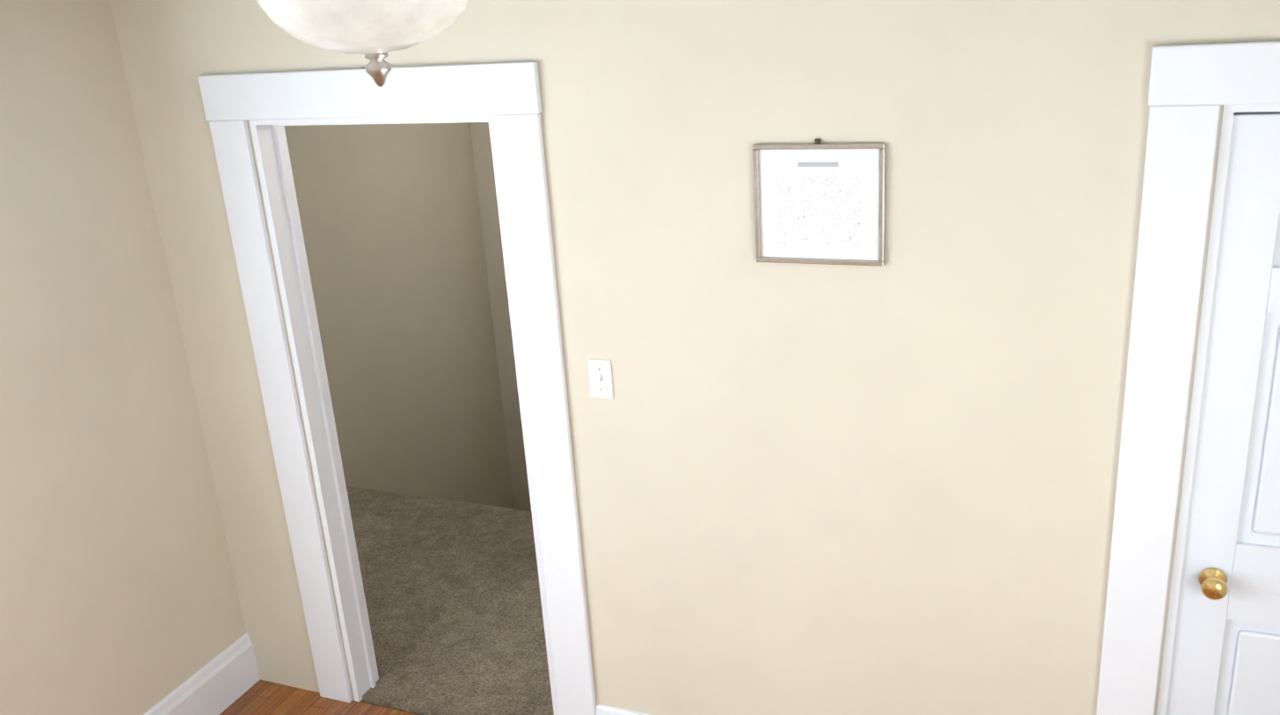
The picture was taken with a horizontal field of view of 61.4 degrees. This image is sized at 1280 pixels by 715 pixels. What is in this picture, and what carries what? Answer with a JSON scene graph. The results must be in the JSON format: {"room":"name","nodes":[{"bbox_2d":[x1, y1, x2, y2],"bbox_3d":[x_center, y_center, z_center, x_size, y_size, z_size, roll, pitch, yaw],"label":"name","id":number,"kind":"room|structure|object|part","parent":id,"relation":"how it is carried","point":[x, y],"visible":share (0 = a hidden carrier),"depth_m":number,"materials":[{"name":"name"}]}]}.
{"room":"hallway","nodes":[
{"label":"hallway","id":0,"kind":"room"},
{"bbox_2d":[0,0,246,714],"bbox_3d":[-2.246,0.640,2.102,0.120,2.440,3.600,4,21,22],"label":"wall","id":1,"kind":"structure","parent":0,"point":[119,594],"depth_m":3.27,"materials":[{"name":"beige paint"}]},
{"bbox_2d":[143,632,260,714],"bbox_3d":[-2.104,1.697,2.453,0.020,0.200,3.580,4,21,22],"label":"baseboard","id":2,"kind":"structure","parent":1,"relation":"attached to","point":[222,680],"depth_m":3.83,"materials":[{"name":"white wood"}]},
{"bbox_2d":[219,679,417,714],"bbox_3d":[-0.304,1.945,1.762,3.900,0.050,3.600,4,21,22],"label":"floor","id":3,"kind":"structure","parent":0,"point":[262,697],"depth_m":3.87,"materials":[{"name":"brown wood"}]},
{"bbox_2d":[283,122,514,509],"bbox_3d":[-1.765,0.056,6.122,0.100,4.040,3.880,4,21,22],"label":"wall","id":4,"kind":"structure","parent":0,"point":[390,222],"depth_m":6.69,"materials":[{"name":"beige paint"}]},
{"bbox_2d":[346,486,553,714],"bbox_3d":[-0.422,1.030,4.396,3.800,0.062,1.455,4,21,22],"label":"floor","id":5,"kind":"structure","parent":0,"point":[453,599],"depth_m":4.41,"materials":[{"name":"brown carpet"}]},
{"bbox_2d":[469,122,530,510],"bbox_3d":[-0.195,-0.468,7.312,1.850,4.040,0.100,4,21,22],"label":"wall","id":6,"kind":"structure","parent":0,"point":[488,207],"depth_m":7.65,"materials":[{"name":"beige paint"}]},
{"bbox_2d":[109,0,1279,714],"bbox_3d":[0.307,0.162,2.968,4.200,2.440,0.120,4,21,22],"label":"wall","id":7,"kind":"structure","parent":0,"point":[827,488],"depth_m":2.79,"materials":[{"name":"beige paint"}]},
{"bbox_2d":[197,61,596,714],"bbox_3d":[-0.716,0.232,3.351,1.120,2.190,0.024,4,21,22],"label":"trim","id":8,"kind":"structure","parent":7,"relation":"attached to","point":[507,95],"depth_m":3.18,"materials":[{"name":"white wood"}]},
{"bbox_2d":[249,115,559,714],"bbox_3d":[-0.684,0.270,3.435,0.830,2.060,0.124,4,21,22],"label":"door frame","id":9,"kind":"structure","parent":7,"relation":"in","point":[271,148],"depth_m":3.45,"materials":[{"name":"white wood"}]},
{"bbox_2d":[587,358,613,399],"bbox_3d":[-0.114,0.062,3.032,0.072,0.116,0.018,4,21,22],"label":"light switch","id":10,"kind":"object","parent":7,"relation":"attached to","point":[600,374],"visible":1,"depth_m":3.03,"materials":[{"name":"white plastic"}]},
{"bbox_2d":[595,704,647,714],"bbox_3d":[0.542,1.253,3.200,1.465,0.200,0.020,4,21,22],"label":"baseboard","id":11,"kind":"structure","parent":7,"relation":"attached to","point":[601,709],"depth_m":3.42,"materials":[{"name":"white wood"}]},
{"bbox_2d":[752,143,885,266],"bbox_3d":[0.435,-0.373,2.633,0.320,0.295,0.013,4,21,22],"label":"picture frame","id":12,"kind":"object","parent":7,"relation":"attached to","point":[818,203],"depth_m":2.63,"materials":[{"name":"white paper"}]},
{"bbox_2d":[814,138,820,144],"bbox_3d":[0.426,-0.518,2.584,0.012,0.012,0.008,4,21,22],"label":"hook","id":13,"kind":"object","parent":12,"relation":"attached to","point":[817,141],"visible":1,"depth_m":2.58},
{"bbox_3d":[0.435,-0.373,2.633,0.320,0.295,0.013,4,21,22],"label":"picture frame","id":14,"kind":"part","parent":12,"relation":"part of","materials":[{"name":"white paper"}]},
{"bbox_2d":[1096,41,1279,714],"bbox_3d":[1.618,0.407,2.415,1.030,2.170,0.024,4,21,22],"label":"trim","id":15,"kind":"structure","parent":7,"relation":"attached to","point":[1192,87],"depth_m":2.42,"materials":[{"name":"white wood"}]},
{"bbox_2d":[1156,103,1279,714],"bbox_3d":[1.676,0.442,2.485,0.800,2.050,0.122,4,21,22],"label":"door frame","id":16,"kind":"structure","parent":7,"relation":"in","point":[1229,111],"depth_m":2.44,"materials":[{"name":"white wood"}]},
{"bbox_2d":[1165,112,1279,714],"bbox_3d":[1.666,0.463,2.457,0.769,2.015,0.165,4,21,22],"label":"door","id":17,"kind":"structure","parent":7,"relation":"in","point":[1225,658],"depth_m":2.49,"materials":[{"name":"white wood"}]},
{"bbox_3d":[-0.181,-1.086,2.809,5.350,0.080,7.700,4,21,22],"label":"ceiling","id":18,"kind":"structure","parent":0,"visible":0},
{"bbox_2d":[256,0,469,87],"bbox_3d":[-0.253,-0.330,1.006,0.286,0.152,0.286,4,21,22],"label":"ceiling light","id":19,"kind":"object","parent":18,"relation":"attached to","point":[374,32],"visible":1,"depth_m":0.95,"materials":[{"name":"white glass"}]},
{"bbox_3d":[-0.252,-0.325,1.008,0.208,0.080,0.208,4,21,22],"label":"lamp shade","id":20,"kind":"part","parent":19,"relation":"part of","materials":[{"name":"white glass"}]}
]}

